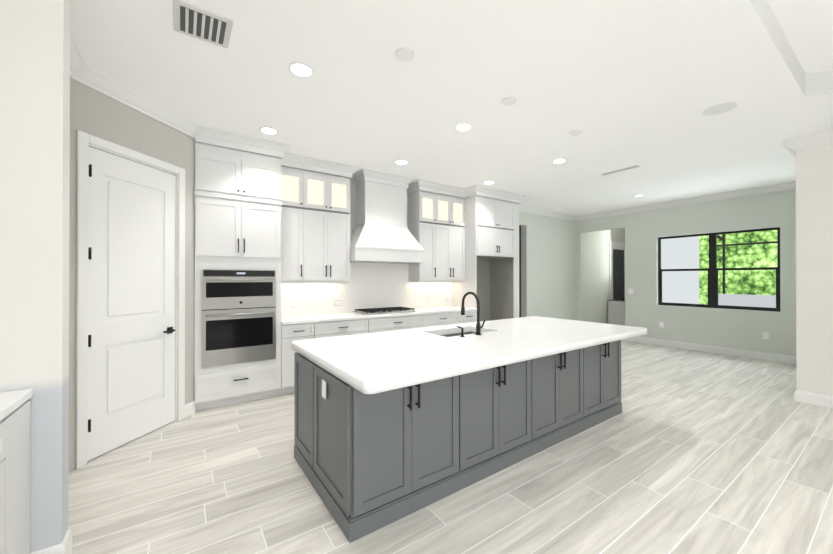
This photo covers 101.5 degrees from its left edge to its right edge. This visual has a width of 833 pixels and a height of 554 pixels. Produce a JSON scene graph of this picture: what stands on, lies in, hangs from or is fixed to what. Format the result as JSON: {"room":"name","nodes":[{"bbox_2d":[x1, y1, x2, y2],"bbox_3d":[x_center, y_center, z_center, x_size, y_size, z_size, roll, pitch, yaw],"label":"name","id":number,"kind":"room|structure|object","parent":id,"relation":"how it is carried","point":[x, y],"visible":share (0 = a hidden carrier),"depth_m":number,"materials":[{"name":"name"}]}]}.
{"room":"kitchen","nodes":[
{"label":"kitchen","id":0,"kind":"room"},
{"bbox_2d":[0,0,69,552],"bbox_3d":[-3.393,-0.082,0.641,3.884,3.060,0.120,0,0,-35],"label":"wall","id":1,"kind":"structure","parent":0,"point":[34,167],"depth_m":1.65,"materials":[{"name":"paint"}]},
{"bbox_2d":[70,29,832,228],"bbox_3d":[2.579,-1.545,2.652,15.600,0.115,8.500,0,0,-35],"label":"crown molding","id":2,"kind":"structure","parent":1,"relation":"attached to","point":[82,72],"depth_m":3.52,"materials":[{"name":"white"}]},
{"bbox_2d":[68,183,69,472],"bbox_3d":[-2.342,-0.077,2.074,0.120,3.060,1.050,0,0,-35],"label":"wall","id":3,"kind":"structure","parent":0,"point":[69,259],"depth_m":2.54,"materials":[{"name":"paint"}]},
{"bbox_2d":[69,78,194,471],"bbox_3d":[-2.561,-0.073,3.027,0.120,3.060,1.307,0,0,10],"label":"wall","id":4,"kind":"structure","parent":0,"point":[98,114],"depth_m":2.95,"materials":[{"name":"paint"}]},
{"bbox_2d":[76,130,184,468],"bbox_3d":[-2.543,0.171,3.059,0.138,2.572,0.957,0,0,10],"label":"door frame","id":5,"kind":"structure","parent":4,"relation":"attached to","point":[85,140],"depth_m":2.64,"materials":[{"name":"white wood"}]},
{"bbox_2d":[88,146,175,460],"bbox_3d":[-2.525,0.209,3.056,0.036,2.472,0.781,0,0,10],"label":"door leaf","id":6,"kind":"structure","parent":4,"relation":"in","point":[131,319],"depth_m":2.99,"materials":[{"name":"white wood"}]},
{"bbox_2d":[88,164,174,431],"bbox_3d":[-2.494,0.167,3.035,0.558,2.096,0.548,0,0,-35],"label":"hardware piece","id":7,"kind":"object","parent":6,"relation":"attached to","point":[170,330],"visible":0.9,"depth_m":2.67,"materials":[{"name":"black metal"}]},
{"bbox_2d":[68,339,832,553],"bbox_3d":[2.133,1.508,3.245,15.950,0.100,10.400,0,0,-35],"label":"floor","id":8,"kind":"structure","parent":0,"point":[686,451],"depth_m":2.35,"materials":[{"name":"grey tile"}]},
{"bbox_2d":[0,412,11,553],"bbox_3d":[-1.658,1.009,0.811,0.621,0.880,0.990,0,0,-35],"label":"base cabinet","id":9,"kind":"object","parent":8,"relation":"on","point":[6,424],"depth_m":1.40,"materials":[{"name":"white wood"}]},
{"bbox_2d":[12,392,32,553],"bbox_3d":[-2.002,1.011,1.310,0.621,0.880,0.342,0,0,-35],"label":"base cabinet","id":10,"kind":"object","parent":8,"relation":"on","point":[15,447],"depth_m":1.53,"materials":[{"name":"white wood"}]},
{"bbox_2d":[0,388,32,419],"bbox_3d":[-1.524,0.547,0.624,0.629,0.038,2.017,0,0,-35],"label":"countertop","id":11,"kind":"structure","parent":10,"relation":"on","point":[8,400],"depth_m":1.49,"materials":[{"name":"white stone"}]},
{"bbox_2d":[194,142,281,410],"bbox_3d":[-2.179,0.011,4.139,0.882,2.900,0.644,0,0,-35],"label":"tall cabinet","id":12,"kind":"object","parent":8,"relation":"on","point":[277,244],"depth_m":3.86,"materials":[{"name":"white wood"}]},
{"bbox_2d":[202,269,275,367],"bbox_3d":[-1.987,0.447,3.859,0.751,1.065,0.085,0,0,-34],"label":"oven","id":13,"kind":"object","parent":12,"relation":"in","point":[239,305],"depth_m":3.86,"materials":[{"name":"silver metal"}]},
{"bbox_2d":[282,322,321,394],"bbox_3d":[-1.626,1.022,4.520,0.461,0.880,0.637,0,0,-35],"label":"base cabinet","id":14,"kind":"object","parent":8,"relation":"on","point":[304,330],"depth_m":4.20,"materials":[{"name":"white wood"}]},
{"bbox_2d":[322,318,373,337],"bbox_3d":[-1.169,1.023,4.834,0.890,0.880,0.637,0,0,-35],"label":"base cabinet","id":15,"kind":"object","parent":8,"relation":"on","point":[356,325],"depth_m":4.63,"materials":[{"name":"white wood"}]},
{"bbox_2d":[282,306,476,325],"bbox_3d":[-0.467,0.564,5.308,3.262,0.038,0.655,0,0,-35],"label":"countertop","id":16,"kind":"structure","parent":15,"relation":"on","point":[287,320],"depth_m":4.95,"materials":[{"name":"white stone"}]},
{"bbox_2d":[353,307,415,314],"bbox_3d":[-0.485,0.522,5.338,0.880,0.044,0.490,0,0,-34],"label":"cooktop","id":17,"kind":"object","parent":16,"relation":"in","point":[359,310],"depth_m":5.24,"materials":[{"name":"black metal"}]},
{"bbox_2d":[374,314,425,332],"bbox_3d":[-0.468,1.025,5.316,1.058,0.880,0.637,0,0,-35],"label":"base cabinet","id":18,"kind":"object","parent":8,"relation":"on","point":[411,321],"depth_m":5.09,"materials":[{"name":"white wood"}]},
{"bbox_2d":[426,310,461,326],"bbox_3d":[0.235,1.027,5.799,0.893,0.880,0.637,0,0,-35],"label":"base cabinet","id":19,"kind":"object","parent":8,"relation":"on","point":[432,320],"depth_m":5.54,"materials":[{"name":"white wood"}]},
{"bbox_2d":[292,340,621,542],"bbox_3d":[0.609,1.027,3.204,3.162,0.860,1.173,0,0,-35],"label":"kitchen island","id":20,"kind":"object","parent":8,"relation":"on","point":[390,427],"depth_m":2.29,"materials":[{"name":"grey wood"}]},
{"bbox_2d":[292,316,646,395],"bbox_3d":[0.695,0.566,3.215,3.290,0.059,1.400,0,0,-35],"label":"island countertop","id":21,"kind":"structure","parent":20,"relation":"on","point":[375,362],"depth_m":2.58,"materials":[{"name":"white stone"}]},
{"bbox_2d":[436,332,459,335],"bbox_3d":[0.436,0.706,3.393,0.694,0.243,0.414,0,0,-35],"label":"sink","id":22,"kind":"object","parent":21,"relation":"in","point":[437,333],"depth_m":3.55,"materials":[{"name":"grey metal"}]},
{"bbox_2d":[456,324,463,335],"bbox_3d":[0.398,0.490,3.073,0.044,0.091,0.093,0,0,-35],"label":"soap dispenser","id":23,"kind":"object","parent":21,"relation":"on","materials":[{"name":"black metal"}]},
{"bbox_2d":[461,292,487,335],"bbox_3d":[0.539,0.346,3.265,0.111,0.381,0.261,0,0,-35],"label":"faucet","id":24,"kind":"object","parent":21,"relation":"on","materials":[{"name":"black metal"}]},
{"bbox_2d":[462,310,476,322],"bbox_3d":[0.689,1.028,6.111,0.452,0.880,0.637,0,0,-35],"label":"base cabinet","id":25,"kind":"object","parent":8,"relation":"on","point":[470,316],"depth_m":5.88,"materials":[{"name":"white wood"}]},
{"bbox_2d":[608,299,624,325],"bbox_3d":[5.846,1.065,9.717,0.540,0.830,0.476,0,0,-35],"label":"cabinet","id":26,"kind":"object","parent":8,"relation":"on","point":[616,311],"visible":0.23,"depth_m":9.59,"materials":[{"name":"white wood"}]},
{"bbox_2d":[70,0,832,215],"bbox_3d":[2.133,-1.702,3.257,15.950,0.200,10.400,0,0,-35],"label":"ceiling","id":27,"kind":"structure","parent":0,"point":[642,84],"depth_m":2.84,"materials":[{"name":"paint"}]},
{"bbox_2d":[173,0,232,48],"bbox_3d":[-1.358,-1.597,2.167,0.310,0.016,0.310,0,0,-35],"label":"ceiling vent","id":28,"kind":"object","parent":27,"relation":"in","point":[191,20],"depth_m":2.14,"materials":[{"name":"white metal"}]},
{"bbox_2d":[259,127,278,134],"bbox_3d":[-1.610,-1.596,3.717,0.193,0.008,0.193,0,0,-43],"label":"recessed light","id":29,"kind":"object","parent":27,"relation":"in","point":[267,130],"depth_m":3.70,"materials":[{"name":"white"}]},
{"bbox_2d":[288,62,313,77],"bbox_3d":[-0.891,-1.600,2.633,0.193,0.008,0.193,0,0,-43],"label":"recessed light","id":30,"kind":"object","parent":27,"relation":"in","point":[301,70],"depth_m":2.62,"materials":[{"name":"white"}]},
{"bbox_2d":[395,160,408,164],"bbox_3d":[-0.207,-1.592,4.730,0.193,0.008,0.193,0,0,20],"label":"recessed light","id":31,"kind":"object","parent":27,"relation":"in","point":[400,162],"depth_m":4.72,"materials":[{"name":"white"}]},
{"bbox_2d":[395,48,413,61],"bbox_3d":[-0.084,-1.598,2.449,0.135,0.012,0.135,0,0,-41],"label":"cap","id":32,"kind":"object","parent":27,"relation":"attached to","point":[404,54],"depth_m":2.44,"materials":[{"name":"white plastic"}]},
{"bbox_2d":[454,123,472,130],"bbox_3d":[0.502,-1.596,3.627,0.193,0.008,0.193,0,0,31],"label":"recessed light","id":33,"kind":"object","parent":27,"relation":"in","point":[461,126],"depth_m":3.62,"materials":[{"name":"white"}]},
{"bbox_2d":[483,181,494,183],"bbox_3d":[1.224,-1.589,5.737,0.193,0.008,0.193,0,0,-41],"label":"recessed light","id":34,"kind":"object","parent":27,"relation":"in","point":[486,182],"depth_m":5.71,"materials":[{"name":"white plastic"}]},
{"bbox_2d":[501,97,516,105],"bbox_3d":[0.842,-1.596,3.096,0.135,0.012,0.135,0,0,-41],"label":"cap","id":35,"kind":"object","parent":27,"relation":"attached to","point":[508,101],"depth_m":3.08,"materials":[{"name":"white plastic"}]},
{"bbox_2d":[552,158,566,163],"bbox_3d":[1.962,-1.592,4.679,0.193,0.008,0.193,0,0,-41],"label":"recessed light","id":36,"kind":"object","parent":27,"relation":"in","point":[561,160],"depth_m":4.68,"materials":[{"name":"white"}]},
{"bbox_2d":[570,129,582,135],"bbox_3d":[1.762,-1.594,3.754,0.135,0.012,0.135,0,0,-41],"label":"cap","id":37,"kind":"object","parent":27,"relation":"attached to","point":[578,131],"depth_m":3.74,"materials":[{"name":"white plastic"}]},
{"bbox_2d":[600,165,639,175],"bbox_3d":[3.038,-1.589,5.091,0.100,0.012,0.520,0,0,-35],"label":"ceiling vent","id":38,"kind":"object","parent":27,"relation":"in","point":[635,166],"depth_m":5.07,"materials":[{"name":"white metal"}]},
{"bbox_2d":[702,102,737,115],"bbox_3d":[2.882,-1.598,3.236,0.248,0.008,0.248,0,0,11],"label":"cap","id":39,"kind":"object","parent":27,"relation":"attached to","point":[724,107],"depth_m":3.22,"materials":[{"name":"white plastic"}]},
{"bbox_2d":[282,166,624,323],"bbox_3d":[1.509,-0.059,7.160,12.550,3.060,0.150,0,0,-35],"label":"wall","id":40,"kind":"structure","parent":0,"point":[548,266],"depth_m":8.45,"materials":[{"name":"paint"}]},
{"bbox_2d":[282,166,353,281],"bbox_3d":[-1.477,-0.692,4.804,1.021,1.490,0.347,0,0,-35],"label":"upper cabinet","id":41,"kind":"object","parent":40,"relation":"attached to","point":[315,206],"depth_m":4.66,"materials":[{"name":"white wood"}]},
{"bbox_2d":[355,178,409,221],"bbox_3d":[-0.557,-1.130,5.448,0.740,0.650,0.332,0,0,-35],"label":"hood chimney","id":42,"kind":"object","parent":40,"relation":"attached to","point":[386,200],"depth_m":5.30,"materials":[{"name":"white"}]},
{"bbox_2d":[350,169,424,263],"bbox_3d":[-0.507,-0.909,5.375,1.230,1.364,0.507,0,0,-34],"label":"hood","id":43,"kind":"object","parent":40,"relation":"attached to","point":[381,234],"depth_m":5.28,"materials":[{"name":"white"}]},
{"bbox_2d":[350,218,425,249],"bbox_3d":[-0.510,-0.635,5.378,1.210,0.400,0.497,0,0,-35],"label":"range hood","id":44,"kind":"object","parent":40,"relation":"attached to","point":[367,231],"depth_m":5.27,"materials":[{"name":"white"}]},
{"bbox_2d":[350,246,425,265],"bbox_3d":[-0.510,-0.335,5.377,1.210,0.200,0.497,0,0,-35],"label":"range hood","id":45,"kind":"object","parent":40,"relation":"attached to","point":[396,255],"depth_m":5.14,"materials":[{"name":"white"}]},
{"bbox_2d":[406,190,465,281],"bbox_3d":[0.371,-0.687,6.075,1.017,1.490,0.347,0,0,-35],"label":"upper cabinet","id":46,"kind":"object","parent":40,"relation":"attached to","point":[444,217],"depth_m":5.91,"materials":[{"name":"white wood"}]},
{"bbox_2d":[466,194,517,257],"bbox_3d":[1.304,-0.906,6.541,1.000,1.050,0.637,0,0,-35],"label":"upper cabinet","id":47,"kind":"object","parent":40,"relation":"attached to","point":[491,224],"depth_m":6.21,"materials":[{"name":"white wood"}]},
{"bbox_2d":[609,241,624,299],"bbox_3d":[6.034,0.225,10.162,1.060,2.515,0.020,0,0,-35],"label":"door leaf","id":48,"kind":"structure","parent":40,"relation":"in","point":[616,270],"depth_m":10.08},
{"bbox_2d":[519,226,520,317],"bbox_3d":[1.662,-0.055,8.218,1.300,3.060,1.680,0,0,-35],"label":"wall","id":49,"kind":"structure","parent":0,"point":[519,271],"depth_m":7.92,"materials":[{"name":"grey paint"}]},
{"bbox_2d":[576,189,795,356],"bbox_3d":[5.462,-0.059,7.147,0.150,3.060,4.350,0,0,-35],"label":"wall","id":50,"kind":"structure","parent":0,"point":[725,328],"depth_m":6.72,"materials":[{"name":"paint"}]},
{"bbox_2d":[625,336,796,364],"bbox_3d":[5.691,1.404,6.662,0.016,0.132,3.000,0,0,-35],"label":"baseboard","id":51,"kind":"structure","parent":50,"relation":"attached to","point":[683,345],"depth_m":6.50,"materials":[{"name":"white wood"}]},
{"bbox_2d":[658,227,779,311],"bbox_3d":[5.775,-0.126,6.646,0.122,1.471,1.850,0,0,-35],"label":"window","id":52,"kind":"structure","parent":50,"relation":"in","point":[712,269],"depth_m":6.63,"materials":[{"name":"black"}]},
{"bbox_2d":[763,332,768,338],"bbox_3d":[6.152,1.037,5.997,0.008,0.116,0.072,0,0,-35],"label":"outlet","id":53,"kind":"object","parent":50,"relation":"attached to","point":[765,335],"depth_m":6.00,"materials":[{"name":"white plastic"}]},
{"bbox_2d":[796,144,832,395],"bbox_3d":[5.807,-0.076,2.196,0.150,3.060,4.500,0,0,-35],"label":"wall","id":54,"kind":"structure","parent":0,"point":[814,261],"depth_m":3.86,"materials":[{"name":"paint"}]},
{"bbox_2d":[794,390,832,408],"bbox_3d":[5.678,1.388,2.233,0.016,0.132,4.316,0,0,-35],"label":"baseboard","id":55,"kind":"structure","parent":54,"relation":"attached to","point":[799,396],"depth_m":3.89,"materials":[{"name":"white wood"}]},
{"label":"outside","id":56,"kind":"structure","parent":0,"visible":0},
{"bbox_2d":[699,230,777,304],"bbox_3d":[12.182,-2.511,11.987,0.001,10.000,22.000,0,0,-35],"label":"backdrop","id":57,"kind":"structure","parent":56,"point":[754,282],"depth_m":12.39,"materials":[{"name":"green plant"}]},
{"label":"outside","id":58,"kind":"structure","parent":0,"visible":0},
{"bbox_2d":[661,236,775,307],"bbox_3d":[9.001,-0.173,5.848,4.190,3.520,7.500,0,0,-35],"label":"lanai","id":59,"kind":"object","parent":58,"point":[680,286],"visible":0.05,"depth_m":8.72,"materials":[{"name":"paint"}]},
{"bbox_2d":[717,234,776,293],"bbox_3d":[9.115,-0.223,5.805,3.950,3.420,7.300,0,0,-35],"label":"screen","id":60,"kind":"object","parent":59,"relation":"on","point":[722,239],"visible":0.04,"depth_m":9.70,"materials":[{"name":"grey metal"}]}
]}

